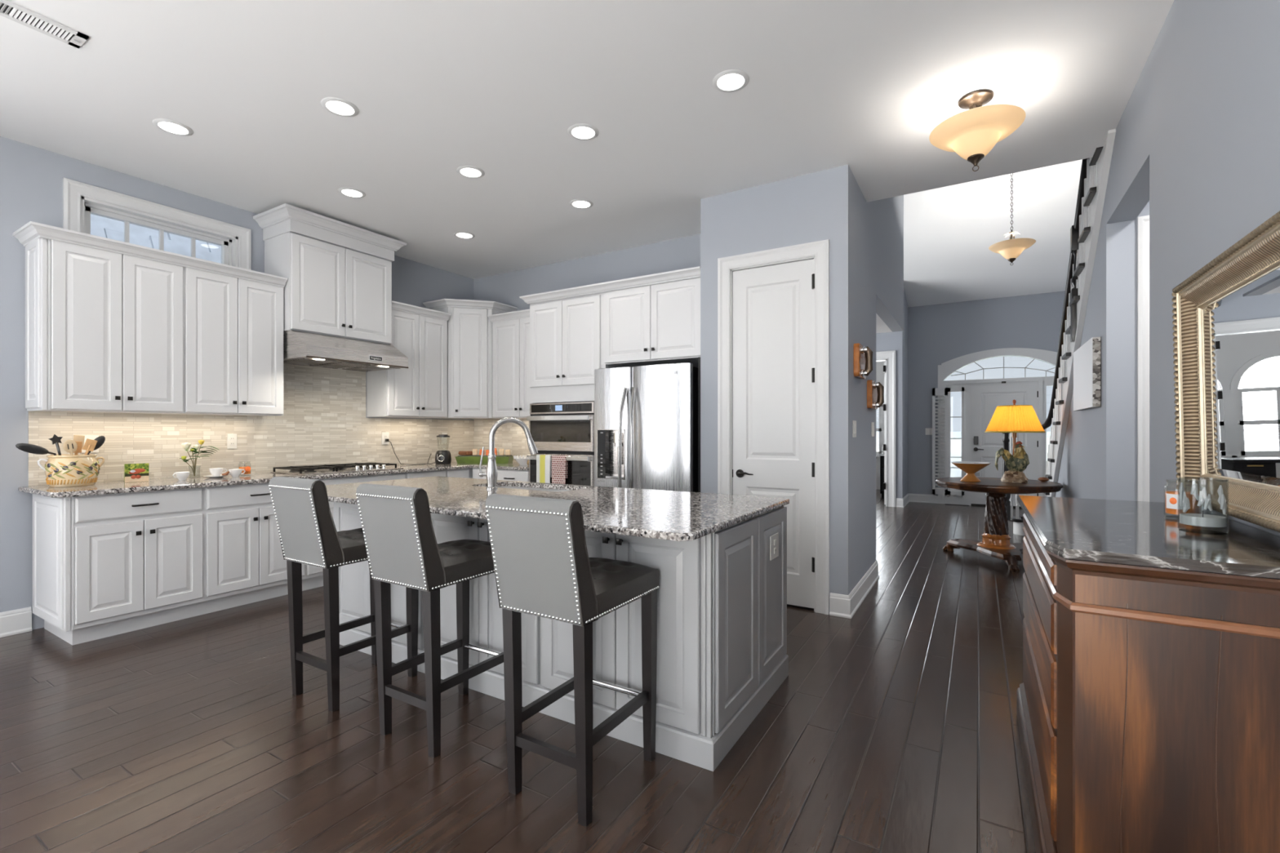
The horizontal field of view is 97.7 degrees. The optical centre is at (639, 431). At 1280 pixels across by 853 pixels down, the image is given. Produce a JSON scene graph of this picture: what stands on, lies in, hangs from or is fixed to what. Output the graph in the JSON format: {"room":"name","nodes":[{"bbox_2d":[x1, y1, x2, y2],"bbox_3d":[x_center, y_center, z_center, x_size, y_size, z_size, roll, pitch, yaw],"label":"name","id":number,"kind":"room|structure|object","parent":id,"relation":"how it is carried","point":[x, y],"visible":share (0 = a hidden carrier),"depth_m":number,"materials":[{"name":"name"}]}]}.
{"room":"kitchen","nodes":[
{"label":"kitchen","id":0,"kind":"room"},
{"bbox_2d":[0,136,473,630],"bbox_3d":[-4.430,-0.275,2.684,0.160,3.050,9.510,0,0,31],"label":"wall","id":1,"kind":"structure","parent":0,"point":[31,177],"depth_m":3.50,"materials":[{"name":"grey paint"}]},
{"bbox_2d":[0,606,31,637],"bbox_3d":[-5.278,1.177,1.105,0.024,0.147,5.630,0,0,31],"label":"baseboard","id":2,"kind":"structure","parent":1,"relation":"attached to","point":[17,621],"depth_m":3.45,"materials":[{"name":"white paint"}]},
{"bbox_2d":[25,237,183,413],"bbox_3d":[-3.507,-0.659,3.703,0.362,1.062,0.708,0,0,31],"label":"upper cabinet","id":3,"kind":"object","parent":1,"relation":"attached to","point":[104,329],"visible":1,"depth_m":3.55,"materials":[{"name":"white paint"}]},
{"bbox_2d":[12,221,287,287],"bbox_3d":[-3.339,-1.188,3.953,0.391,0.066,1.414,0,0,31],"label":"crown molding","id":4,"kind":"structure","parent":3,"relation":"attached to","point":[31,231],"depth_m":3.67,"materials":[{"name":"white paint"}]},
{"bbox_2d":[62,177,251,270],"bbox_3d":[-3.465,-1.399,4.104,0.024,0.499,1.092,0,0,31],"label":"trim","id":5,"kind":"structure","parent":1,"relation":"attached to","point":[73,190],"depth_m":3.97,"materials":[{"name":"white paint"}]},
{"bbox_2d":[80,195,238,266],"bbox_3d":[-3.543,-1.337,4.152,0.160,0.455,0.925,0,0,31],"label":"window","id":6,"kind":"structure","parent":1,"relation":"in","point":[228,243],"depth_m":4.13,"materials":[{"name":"white paint"}]},
{"bbox_2d":[177,266,283,416],"bbox_3d":[-3.153,-0.659,4.289,0.362,1.062,0.662,0,0,31],"label":"upper cabinet","id":7,"kind":"object","parent":1,"relation":"attached to","point":[233,326],"visible":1,"depth_m":4.17,"materials":[{"name":"white paint"}]},
{"bbox_2d":[226,434,236,448],"bbox_3d":[-3.248,0.078,4.458,0.009,0.118,0.068,0,0,31],"label":"wall outlet","id":8,"kind":"object","parent":1,"relation":"attached to","point":[231,438],"visible":1,"depth_m":4.45,"materials":[{"name":"white plastic"}]},
{"bbox_2d":[28,364,473,485],"bbox_3d":[-2.897,-0.134,5.057,0.009,0.952,3.622,0,0,31],"label":"backsplash","id":9,"kind":"structure","parent":1,"relation":"attached to","point":[323,420],"depth_m":4.75,"materials":[{"name":"tile"}]},
{"bbox_2d":[253,203,406,344],"bbox_3d":[-2.684,-1.290,4.923,0.508,0.955,1.076,0,0,31],"label":"upper cabinet","id":10,"kind":"object","parent":1,"relation":"attached to","point":[338,273],"visible":1,"depth_m":4.72,"materials":[{"name":"white paint"}]},
{"bbox_2d":[283,329,408,372],"bbox_3d":[-2.622,-0.691,4.885,0.655,0.238,0.900,0,0,31],"label":"range hood","id":11,"kind":"object","parent":10,"relation":"attached to","point":[300,348],"visible":1,"depth_m":4.68,"materials":[{"name":"silver metal"}]},
{"bbox_2d":[366,309,447,418],"bbox_3d":[-2.327,-0.668,5.655,0.362,1.053,0.700,0,0,31],"label":"upper cabinet","id":12,"kind":"object","parent":1,"relation":"attached to","point":[419,390],"visible":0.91,"depth_m":5.53,"materials":[{"name":"white paint"}]},
{"bbox_2d":[391,300,451,320],"bbox_3d":[-2.173,-1.195,5.561,0.060,0.066,0.695,0,0,31],"label":"crown molding","id":13,"kind":"structure","parent":12,"relation":"attached to","point":[396,305],"depth_m":5.54,"materials":[{"name":"white paint"}]},
{"bbox_2d":[0,488,1035,852],"bbox_3d":[1.024,1.300,4.786,7.400,0.100,18.750,0,0,31],"label":"floor","id":14,"kind":"structure","parent":0,"point":[892,726],"depth_m":2.17,"materials":[{"name":"brown wood"}]},
{"bbox_2d":[32,487,204,645],"bbox_3d":[-3.351,0.812,3.623,0.656,0.876,0.683,0,0,31],"label":"base cabinet","id":15,"kind":"object","parent":14,"relation":"on","point":[104,566],"visible":0.93,"depth_m":3.41,"materials":[{"name":"white paint"}]},
{"bbox_2d":[200,482,305,615],"bbox_3d":[-3.002,0.812,4.199,0.656,0.876,0.664,0,0,31],"label":"base cabinet","id":16,"kind":"object","parent":14,"relation":"on","point":[244,562],"visible":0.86,"depth_m":3.96,"materials":[{"name":"white paint"}]},
{"bbox_2d":[268,476,418,711],"bbox_3d":[-1.420,0.730,2.730,0.365,1.040,0.564,0,0,31],"label":"counter stool","id":17,"kind":"object","parent":14,"relation":"on","point":[308,535],"visible":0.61,"depth_m":2.55,"materials":[{"name":"grey fabric"}]},
{"bbox_2d":[302,472,405,591],"bbox_3d":[-2.604,0.812,4.866,0.649,0.876,0.890,0,0,31],"label":"base cabinet","id":18,"kind":"object","parent":14,"relation":"on","point":[313,579],"visible":0.06,"depth_m":4.51,"materials":[{"name":"white paint"}]},
{"bbox_2d":[405,470,445,478],"bbox_3d":[-2.257,0.812,5.439,0.649,0.876,0.450,0,0,31],"label":"base cabinet","id":19,"kind":"object","parent":14,"relation":"on","point":[438,473],"visible":0.06,"depth_m":5.28,"materials":[{"name":"white paint"}]},
{"bbox_2d":[355,483,505,758],"bbox_3d":[-0.840,0.730,2.380,0.365,1.040,0.564,0,0,31],"label":"counter stool","id":20,"kind":"object","parent":14,"relation":"on","point":[402,548],"visible":0.88,"depth_m":2.20,"materials":[{"name":"grey fabric"}]},
{"bbox_2d":[445,467,472,478],"bbox_3d":[-1.908,0.812,6.017,0.649,0.876,0.900,0,0,31],"label":"base cabinet","id":21,"kind":"object","parent":14,"relation":"on","point":[460,473],"visible":0.1,"depth_m":5.62,"materials":[{"name":"white paint"}]},
{"bbox_2d":[472,467,528,481],"bbox_3d":[-1.250,0.812,5.771,0.790,0.876,0.636,0,0,31],"label":"base cabinet","id":22,"kind":"object","parent":14,"relation":"on","point":[503,474],"visible":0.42,"depth_m":5.46,"materials":[{"name":"white paint"}]},
{"bbox_2d":[17,461,528,497],"bbox_3d":[-2.297,0.357,4.668,1.432,0.031,3.662,0,0,31],"label":"countertop","id":23,"kind":"structure","parent":22,"relation":"on","point":[158,484],"depth_m":3.85,"materials":[{"name":"stone"}]},
{"bbox_2d":[37,453,105,487],"bbox_3d":[-3.570,0.244,3.520,0.248,0.196,0.246,0,0,-17],"label":"utensil crock","id":24,"kind":"object","parent":23,"relation":"on","point":[81,469],"visible":0.99,"depth_m":3.44,"materials":[{"name":"ceramic"}]},
{"bbox_2d":[15,443,56,455],"bbox_3d":[-3.644,0.181,3.398,0.022,0.224,0.206,0,0,26],"label":"serving spoon","id":25,"kind":"object","parent":24,"relation":"in","point":[30,448],"visible":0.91,"depth_m":3.37,"materials":[{"name":"black plastic"}]},
{"bbox_2d":[48,434,62,455],"bbox_3d":[-3.645,0.155,3.501,0.014,0.276,0.081,0,0,31],"label":"whisk","id":26,"kind":"object","parent":24,"relation":"in","point":[55,439],"visible":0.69,"depth_m":3.50,"materials":[{"name":"black plastic"}]},
{"bbox_2d":[62,440,77,455],"bbox_3d":[-3.519,0.171,3.459,0.035,0.243,0.062,0,0,0],"label":"slotted spoon","id":27,"kind":"object","parent":24,"relation":"in","point":[70,446],"visible":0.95,"depth_m":3.45,"materials":[{"name":"brown wood"}]},
{"bbox_2d":[82,438,97,454],"bbox_3d":[-3.493,0.169,3.546,0.019,0.248,0.079,0,0,43],"label":"scraper","id":28,"kind":"object","parent":24,"relation":"in","point":[90,444],"visible":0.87,"depth_m":3.54,"materials":[{"name":"brown wood"}]},
{"bbox_2d":[124,462,148,482],"bbox_3d":[-3.405,0.280,3.785,0.028,0.125,0.124,0,0,37],"label":"picture card","id":29,"kind":"object","parent":23,"relation":"on","point":[133,473],"visible":1,"depth_m":3.78,"materials":[{"name":"multicoloured paper"}]},
{"bbox_2d":[172,471,190,479],"bbox_3d":[-3.230,0.314,3.939,0.097,0.057,0.086,0,0,-41],"label":"teacup","id":30,"kind":"object","parent":23,"relation":"on","point":[179,475],"visible":1,"depth_m":3.92,"materials":[{"name":"white ceramic"}]},
{"bbox_2d":[179,440,219,475],"bbox_3d":[-3.269,0.202,4.147,0.100,0.280,0.230,0,0,31],"label":"flowers","id":31,"kind":"object","parent":23,"relation":"on","point":[185,446],"visible":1,"depth_m":4.13,"materials":[{"name":"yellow plant"}]},
{"bbox_2d":[203,467,229,478],"bbox_3d":[-3.142,0.307,4.149,0.154,0.069,0.154,0,0,36],"label":"teacup","id":32,"kind":"object","parent":23,"relation":"on","point":[215,473],"visible":1,"depth_m":4.13,"materials":[{"name":"white ceramic"}]},
{"bbox_2d":[270,462,403,475],"bbox_3d":[-2.610,0.318,4.873,0.520,0.048,0.880,0,0,31],"label":"cooktop","id":33,"kind":"object","parent":23,"relation":"in","point":[354,467],"visible":1,"depth_m":4.75,"materials":[{"name":"silver metal"}]},
{"bbox_2d":[435,434,451,464],"bbox_3d":[-2.080,0.187,5.912,0.166,0.310,0.157,0,0,-4],"label":"blender","id":34,"kind":"object","parent":23,"relation":"on","point":[442,457],"visible":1,"depth_m":5.86,"materials":[{"name":"black plastic"}]},
{"bbox_2d":[454,454,513,463],"bbox_3d":[-1.672,0.299,6.048,0.580,0.085,0.220,0,0,1],"label":"serving tray","id":35,"kind":"object","parent":23,"relation":"on","point":[472,459],"visible":0.82,"depth_m":5.95,"materials":[{"name":"green"}]},
{"bbox_2d":[333,485,788,771],"bbox_3d":[-0.549,0.810,3.090,2.471,0.879,0.982,0,0,31],"label":"kitchen island","id":36,"kind":"object","parent":14,"relation":"on","point":[722,600],"visible":0.62,"depth_m":2.31,"materials":[{"name":"grey paint"}]},
{"bbox_2d":[270,476,789,541],"bbox_3d":[-0.701,0.356,3.075,2.738,0.028,1.193,0,0,31],"label":"island countertop","id":37,"kind":"structure","parent":36,"relation":"on","point":[668,515],"depth_m":2.64,"materials":[{"name":"stone"}]},
{"bbox_2d":[478,417,537,488],"bbox_3d":[-0.791,0.128,3.380,0.352,0.429,0.081,0,0,-16],"label":"faucet","id":38,"kind":"object","parent":37,"relation":"on","point":[491,474],"visible":1,"depth_m":3.34,"materials":[{"name":"silver metal"}]},
{"bbox_2d":[769,533,778,560],"bbox_3d":[0.639,0.545,2.654,0.009,0.112,0.118,0,0,31],"label":"island outlet","id":39,"kind":"object","parent":36,"relation":"attached to","point":[774,540],"visible":1,"depth_m":2.64,"materials":[{"name":"white plastic"}]},
{"bbox_2d":[529,292,601,453],"bbox_3d":[-0.545,0.000,5.356,0.835,2.500,0.675,0,0,31],"label":"tall cabinet","id":40,"kind":"object","parent":14,"relation":"on","point":[566,333],"visible":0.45,"depth_m":5.09,"materials":[{"name":"white paint"}]},
{"bbox_2d":[526,401,594,485],"bbox_3d":[-0.659,0.281,5.215,0.745,1.087,0.376,0,0,31],"label":"double oven","id":41,"kind":"object","parent":40,"relation":"in","point":[562,428],"visible":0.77,"depth_m":5.04,"materials":[{"name":"silver metal"}]},
{"bbox_2d":[536,454,551,483],"bbox_3d":[-0.879,0.346,5.140,0.165,0.264,0.038,0,0,31],"label":"tea towel","id":42,"kind":"object","parent":41,"relation":"hanging from","point":[544,464],"visible":0.94,"depth_m":5.12,"materials":[{"name":"fabric"}]},
{"bbox_2d":[551,455,568,484],"bbox_3d":[-0.726,0.350,5.047,0.160,0.270,0.038,0,0,31],"label":"tea towel","id":43,"kind":"object","parent":41,"relation":"hanging from","point":[559,464],"visible":0.93,"depth_m":5.03,"materials":[{"name":"pink fabric"}]},
{"bbox_2d":[484,493,659,826],"bbox_3d":[-0.220,0.730,2.005,0.365,1.040,0.564,0,0,31],"label":"counter stool","id":44,"kind":"object","parent":14,"relation":"on","point":[543,566],"visible":1,"depth_m":1.83,"materials":[{"name":"black leather"}]},
{"bbox_2d":[594,362,697,492],"bbox_3d":[0.163,0.359,4.785,0.898,1.782,0.861,0,0,31],"label":"refrigerator","id":45,"kind":"object","parent":14,"relation":"on","point":[646,417],"visible":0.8,"depth_m":4.44,"materials":[{"name":"silver metal"}]},
{"bbox_2d":[697,356,700,492],"bbox_3d":[0.629,0.335,4.627,0.028,1.830,0.630,0,0,31],"label":"cabinet filler","id":46,"kind":"object","parent":14,"relation":"on","point":[699,357],"visible":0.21,"depth_m":4.36,"materials":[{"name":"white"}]},
{"bbox_2d":[879,453,884,496],"bbox_3d":[4.941,0.840,10.918,0.440,0.820,0.540,0,0,31],"label":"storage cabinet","id":47,"kind":"object","parent":14,"relation":"on","point":[882,455],"visible":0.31,"depth_m":10.78,"materials":[{"name":"black wood"}]},
{"bbox_2d":[935,476,1062,570],"bbox_3d":[3.502,0.870,5.502,1.042,0.760,1.042,0,0,31],"label":"pedestal table","id":48,"kind":"object","parent":14,"relation":"on","point":[995,543],"visible":0.97,"depth_m":5.41,"materials":[{"name":"brown wood"}]},
{"bbox_2d":[951,461,991,482],"bbox_3d":[3.256,0.397,5.511,0.337,0.186,0.337,0,0,31],"label":"footed bowl","id":49,"kind":"object","parent":48,"relation":"on","point":[971,468],"visible":1,"depth_m":5.45,"materials":[{"name":"ceramic"}]},
{"bbox_2d":[984,399,1045,483],"bbox_3d":[3.618,0.090,5.408,0.486,0.800,0.487,0,0,39],"label":"lamp","id":50,"kind":"object","parent":48,"relation":"on","point":[1014,419],"visible":1,"depth_m":5.33,"materials":[{"name":"yellow fabric"}]},
{"bbox_2d":[1001,128,1115,535],"bbox_3d":[4.101,-0.599,4.939,1.492,3.698,4.104,0,0,31],"label":"staircase","id":51,"kind":"structure","parent":14,"relation":"on","point":[1095,171],"depth_m":4.50,"materials":[{"name":"white paint"}]},
{"bbox_2d":[1016,495,1279,852],"bbox_3d":[1.565,0.766,1.780,0.544,0.968,1.315,0,0,31],"label":"dresser","id":52,"kind":"object","parent":14,"relation":"on","point":[1148,699],"visible":0.97,"depth_m":1.30,"materials":[{"name":"brown wood"}]},
{"bbox_2d":[1164,484,1201,515],"bbox_3d":[1.781,0.221,1.835,0.092,0.122,0.093,0,0,31],"label":"jar candle","id":53,"kind":"object","parent":52,"relation":"on","point":[1172,506],"visible":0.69,"depth_m":1.81,"materials":[{"name":"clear glass"}]},
{"bbox_2d":[1178,480,1226,527],"bbox_3d":[1.582,0.207,1.573,0.101,0.150,0.101,0,0,31],"label":"glass candle holder","id":54,"kind":"object","parent":52,"relation":"on","point":[1193,519],"visible":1,"depth_m":1.56,"materials":[{"name":"white"}]},
{"bbox_2d":[0,0,1173,279],"bbox_3d":[-1.387,-1.900,0.798,7.400,0.200,9.430,0,0,31],"label":"ceiling","id":55,"kind":"structure","parent":0,"point":[437,87],"depth_m":3.02,"materials":[{"name":"white paint"}]},
{"bbox_2d":[0,0,88,48],"bbox_3d":[-2.683,-1.794,2.395,0.140,0.012,0.442,0,0,31],"label":"ceiling vent","id":56,"kind":"object","parent":55,"relation":"in","point":[13,11],"visible":1,"depth_m":2.46,"materials":[{"name":"white metal"}]},
{"bbox_2d":[152,118,193,136],"bbox_3d":[-2.761,-1.796,3.310,0.188,0.006,0.188,0,0,31],"label":"recessed light","id":57,"kind":"object","parent":55,"relation":"in","point":[171,126],"visible":1,"depth_m":3.30,"materials":[{"name":"white paint"}]},
{"bbox_2d":[320,97,359,116],"bbox_3d":[-1.664,-1.796,3.105,0.188,0.006,0.188,0,0,31],"label":"recessed light","id":58,"kind":"object","parent":55,"relation":"in","point":[338,106],"visible":1,"depth_m":3.10,"materials":[{"name":"white paint"}]},
{"bbox_2d":[337,186,365,198],"bbox_3d":[-2.169,-1.796,4.214,0.188,0.006,0.188,0,0,31],"label":"recessed light","id":59,"kind":"object","parent":55,"relation":"in","point":[346,191],"visible":1,"depth_m":4.20,"materials":[{"name":"white paint"}]},
{"bbox_2d":[453,231,475,238],"bbox_3d":[-1.609,-1.796,5.123,0.188,0.006,0.188,0,0,31],"label":"recessed light","id":60,"kind":"object","parent":55,"relation":"in","point":[461,234],"visible":1,"depth_m":5.10,"materials":[{"name":"white paint"}]},
{"bbox_2d":[456,165,484,177],"bbox_3d":[-1.174,-1.796,3.879,0.188,0.006,0.188,0,0,31],"label":"recessed light","id":61,"kind":"object","parent":55,"relation":"in","point":[469,171],"visible":1,"depth_m":3.87,"materials":[{"name":"white paint"}]},
{"bbox_2d":[568,199,593,208],"bbox_3d":[-0.464,-1.796,4.421,0.188,0.006,0.188,0,0,31],"label":"recessed light","id":62,"kind":"object","parent":55,"relation":"in","point":[577,203],"visible":1,"depth_m":4.41,"materials":[{"name":"white paint"}]},
{"bbox_2d":[567,123,599,140],"bbox_3d":[-0.341,-1.796,3.361,0.188,0.006,0.188,0,0,31],"label":"recessed light","id":63,"kind":"object","parent":55,"relation":"in","point":[582,131],"visible":1,"depth_m":3.35,"materials":[{"name":"white paint"}]},
{"bbox_2d":[712,69,749,92],"bbox_3d":[0.466,-1.796,2.873,0.188,0.006,0.188,0,0,31],"label":"recessed light","id":64,"kind":"object","parent":55,"relation":"in","point":[730,80],"visible":1,"depth_m":2.86,"materials":[{"name":"white paint"}]},
{"bbox_2d":[928,89,1026,171],"bbox_3d":[1.813,-1.603,3.023,0.446,0.393,0.446,0,0,31],"label":"flush light","id":65,"kind":"object","parent":55,"relation":"attached to","point":[971,133],"visible":1,"depth_m":2.95,"materials":[{"name":"beige glass"}]},
{"bbox_2d":[473,233,700,419],"bbox_3d":[-0.538,-0.275,5.817,3.260,3.050,0.120,0,0,31],"label":"wall","id":66,"kind":"structure","parent":0,"point":[681,253],"depth_m":5.73,"materials":[{"name":"grey paint"}]},
{"bbox_2d":[422,298,517,419],"bbox_3d":[-1.847,-0.765,6.124,0.701,1.239,0.708,0,0,31],"label":"upper cabinet","id":67,"kind":"object","parent":66,"relation":"attached to","point":[469,327],"visible":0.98,"depth_m":5.94,"materials":[{"name":"white paint"}]},
{"bbox_2d":[473,418,529,462],"bbox_3d":[-1.348,0.100,6.232,1.426,0.484,0.009,0,0,31],"label":"backsplash","id":68,"kind":"structure","parent":66,"relation":"attached to","point":[508,436],"depth_m":6.35,"materials":[{"name":"tile"}]},
{"bbox_2d":[492,317,529,418],"bbox_3d":[-1.168,-0.671,5.915,0.800,1.057,0.363,0,0,31],"label":"upper cabinet","id":69,"kind":"object","parent":66,"relation":"attached to","point":[510,338],"visible":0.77,"depth_m":5.85,"materials":[{"name":"white paint"}]},
{"bbox_2d":[601,276,700,367],"bbox_3d":[0.233,-0.917,4.890,0.978,0.665,0.668,0,0,31],"label":"upper cabinet","id":70,"kind":"object","parent":66,"relation":"attached to","point":[660,323],"visible":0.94,"depth_m":4.62,"materials":[{"name":"white paint"}]},
{"bbox_2d":[487,266,700,322],"bbox_3d":[-0.478,-1.223,5.302,2.620,0.110,0.696,0,0,31],"label":"crown molding","id":71,"kind":"structure","parent":70,"relation":"attached to","point":[695,272],"depth_m":4.85,"materials":[{"name":"white paint"}]},
{"bbox_2d":[700,164,851,612],"bbox_3d":[1.145,-0.275,4.397,1.090,3.050,0.810,0,0,31],"label":"wall","id":72,"kind":"structure","parent":0,"point":[814,206],"depth_m":3.91,"materials":[{"name":"grey paint"}]},
{"bbox_2d":[732,258,814,608],"bbox_3d":[0.953,0.015,4.047,0.616,2.438,0.100,0,0,31],"label":"door","id":73,"kind":"structure","parent":72,"relation":"in","point":[774,370],"depth_m":4.02,"materials":[{"name":"white paint"}]},
{"bbox_2d":[717,239,829,614],"bbox_3d":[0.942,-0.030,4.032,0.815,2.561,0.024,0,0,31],"label":"trim","id":74,"kind":"structure","parent":72,"relation":"attached to","point":[820,250],"depth_m":3.86,"materials":[{"name":"white paint"}]},
{"bbox_2d":[851,172,903,591],"bbox_3d":[2.227,-1.550,5.250,0.120,5.600,3.150,0,0,31],"label":"wall","id":75,"kind":"structure","parent":0,"point":[877,225],"depth_m":4.39,"materials":[{"name":"grey paint"}]},
{"bbox_2d":[829,560,879,618],"bbox_3d":[1.669,1.177,4.300,0.140,0.147,1.234,0,0,31],"label":"baseboard","id":76,"kind":"structure","parent":75,"relation":"attached to","point":[841,605],"depth_m":3.87,"materials":[{"name":"white paint"}]},
{"bbox_2d":[853,342,872,379],"bbox_3d":[1.620,-0.505,4.028,0.104,0.235,0.300,0,0,31],"label":"wall sconce","id":77,"kind":"object","parent":75,"relation":"attached to","point":[863,356],"visible":1,"depth_m":4.00,"materials":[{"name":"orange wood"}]},
{"bbox_2d":[866,379,884,409],"bbox_3d":[1.910,-0.295,4.507,0.104,0.225,0.320,0,0,31],"label":"wall sconce","id":78,"kind":"object","parent":75,"relation":"attached to","point":[875,391],"visible":1,"depth_m":4.48,"materials":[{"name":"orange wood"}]},
{"bbox_2d":[875,360,885,489],"bbox_3d":[3.655,-0.250,11.544,3.510,3.000,3.060,0,0,31],"label":"wall","id":79,"kind":"structure","parent":0,"point":[879,365],"depth_m":12.07,"materials":[{"name":"white paint"}]},
{"bbox_2d":[875,382,884,457],"bbox_3d":[5.228,-0.250,12.030,1.020,1.600,0.140,0,0,31],"label":"window","id":80,"kind":"structure","parent":79,"relation":"in","point":[881,429],"depth_m":12.03,"materials":[{"name":"white paint"}]},
{"bbox_2d":[875,313,892,333],"bbox_3d":[1.119,-1.265,6.557,3.130,0.170,2.060,0,0,31],"label":"ceiling","id":81,"kind":"structure","parent":0,"point":[881,326],"depth_m":6.31,"materials":[{"name":"white paint"}]},
{"bbox_2d":[875,288,907,506],"bbox_3d":[3.274,-1.250,10.431,3.050,5.000,1.000,0,0,31],"label":"wall","id":82,"kind":"structure","parent":0,"point":[897,341],"depth_m":9.28,"materials":[{"name":"grey paint"}]},
{"bbox_2d":[883,361,885,504],"bbox_3d":[4.302,0.030,9.710,0.040,2.420,0.890,0,0,31],"label":"door","id":83,"kind":"structure","parent":82,"relation":"in","point":[884,366],"depth_m":9.48,"materials":[{"name":"white paint"}]},
{"bbox_2d":[875,350,895,506],"bbox_3d":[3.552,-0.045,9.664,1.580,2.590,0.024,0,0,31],"label":"trim","id":84,"kind":"structure","parent":82,"relation":"attached to","point":[890,356],"depth_m":9.29,"materials":[{"name":"white paint"}]},
{"bbox_2d":[907,291,1065,494],"bbox_3d":[6.043,-1.250,9.271,2.890,5.000,0.120,0,0,31],"label":"wall","id":85,"kind":"structure","parent":0,"point":[941,333],"depth_m":9.61,"materials":[{"name":"grey paint"}]},
{"bbox_2d":[896,493,937,507],"bbox_3d":[4.713,1.177,9.477,0.490,0.147,0.958,0,0,37],"label":"baseboard","id":86,"kind":"structure","parent":85,"relation":"attached to","point":[920,498],"depth_m":9.78,"materials":[{"name":"white paint"}]},
{"bbox_2d":[937,347,1057,503],"bbox_3d":[5.997,-0.060,9.213,1.930,2.620,0.024,0,0,31],"label":"trim","id":87,"kind":"structure","parent":85,"relation":"attached to","point":[945,369],"depth_m":9.41,"materials":[{"name":"white paint"}]},
{"bbox_2d":[942,356,1055,505],"bbox_3d":[6.024,0.000,9.259,1.780,2.500,0.120,0,0,31],"label":"window","id":88,"kind":"structure","parent":85,"relation":"in","point":[1044,381],"depth_m":9.40,"materials":[{"name":"white paint"}]},
{"bbox_2d":[932,387,947,494],"bbox_3d":[5.174,0.168,9.650,0.235,1.835,0.050,0,0,31],"label":"window shutter","id":89,"kind":"object","parent":88,"relation":"attached to","point":[937,391],"visible":0.93,"depth_m":9.65,"materials":[{"name":"white paint"}]},
{"bbox_2d":[947,386,964,495],"bbox_3d":[5.390,0.168,9.543,0.245,1.835,0.024,0,0,31],"label":"shutter","id":90,"kind":"object","parent":88,"relation":"attached to","point":[962,388],"visible":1,"depth_m":9.54,"materials":[{"name":"white paint"}]},
{"bbox_2d":[970,381,1038,508],"bbox_3d":[6.004,0.212,9.226,0.940,2.075,0.107,0,0,31],"label":"door","id":91,"kind":"structure","parent":88,"relation":"attached to","point":[985,397],"depth_m":9.31,"materials":[{"name":"white paint"}]},
{"bbox_2d":[903,159,1082,306],"bbox_3d":[3.051,-3.270,7.270,5.940,2.240,6.800,0,0,31],"label":"ceiling","id":92,"kind":"structure","parent":0,"point":[949,232],"depth_m":7.88,"materials":[{"name":"white paint"}]},
{"bbox_2d":[988,173,1035,265],"bbox_3d":[4.210,-2.578,6.336,0.446,1.393,0.446,0,0,31],"label":"pendant light","id":93,"kind":"object","parent":92,"relation":"hanging from","point":[1011,249],"visible":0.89,"depth_m":6.27,"materials":[{"name":"white glass"}]},
{"bbox_2d":[1055,0,1279,537],"bbox_3d":[1.435,-0.275,0.885,0.140,3.050,12.500,0,0,31],"label":"wall","id":94,"kind":"structure","parent":0,"point":[1197,139],"depth_m":2.24,"materials":[{"name":"grey paint"}]},
{"bbox_2d":[1073,337,1101,410],"bbox_3d":[3.268,-0.398,4.101,0.046,0.465,0.860,0,0,31],"label":"picture","id":95,"kind":"object","parent":94,"relation":"attached to","point":[1087,358],"visible":1,"depth_m":3.89,"materials":[{"name":"white"}]},
{"bbox_2d":[1103,192,1149,501],"bbox_3d":[3.055,-0.275,2.348,1.400,3.050,2.180,0,0,31],"label":"doorway","id":96,"kind":"object","parent":94,"relation":"in","point":[1120,238],"visible":0.11,"depth_m":3.54,"materials":[{"name":"grey paint"}]},
{"bbox_2d":[1137,215,1149,502],"bbox_3d":[3.527,-0.043,3.229,0.995,2.585,0.024,0,0,31],"label":"trim","id":97,"kind":"structure","parent":94,"relation":"attached to","point":[1143,222],"depth_m":3.46,"materials":[{"name":"white paint"}]},
{"bbox_2d":[1171,210,1279,532],"bbox_3d":[1.630,-0.141,1.429,0.082,0.781,1.493,0,0,31],"label":"wall mirror","id":98,"kind":"object","parent":94,"relation":"attached to","point":[1227,316],"visible":0.91,"depth_m":1.70,"materials":[{"name":"gold metal"}]},
{"bbox_2d":[1202,266,1279,486],"bbox_3d":[1.652,-0.142,1.415,0.009,0.579,1.292,-1,-1,31],"label":"mirror glass","id":99,"kind":"object","parent":98,"relation":"on","point":[1241,323],"depth_m":1.67,"materials":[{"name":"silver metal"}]},
{"label":"outside","id":100,"kind":"structure","parent":0,"visible":0},
{"bbox_2d":[875,431,1050,477],"bbox_3d":[7.968,0.750,13.179,10.200,1.500,0.520,0,0,31],"label":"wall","id":101,"kind":"structure","parent":100,"point":[955,444],"depth_m":13.24,"materials":[{"name":"white paint"}]},
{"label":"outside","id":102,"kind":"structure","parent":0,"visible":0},
{"bbox_2d":[90,213,221,263],"bbox_3d":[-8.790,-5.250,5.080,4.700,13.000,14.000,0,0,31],"label":"window pane","id":103,"kind":"structure","parent":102,"point":[113,229],"depth_m":6.85,"materials":[{"name":"clear glass"}]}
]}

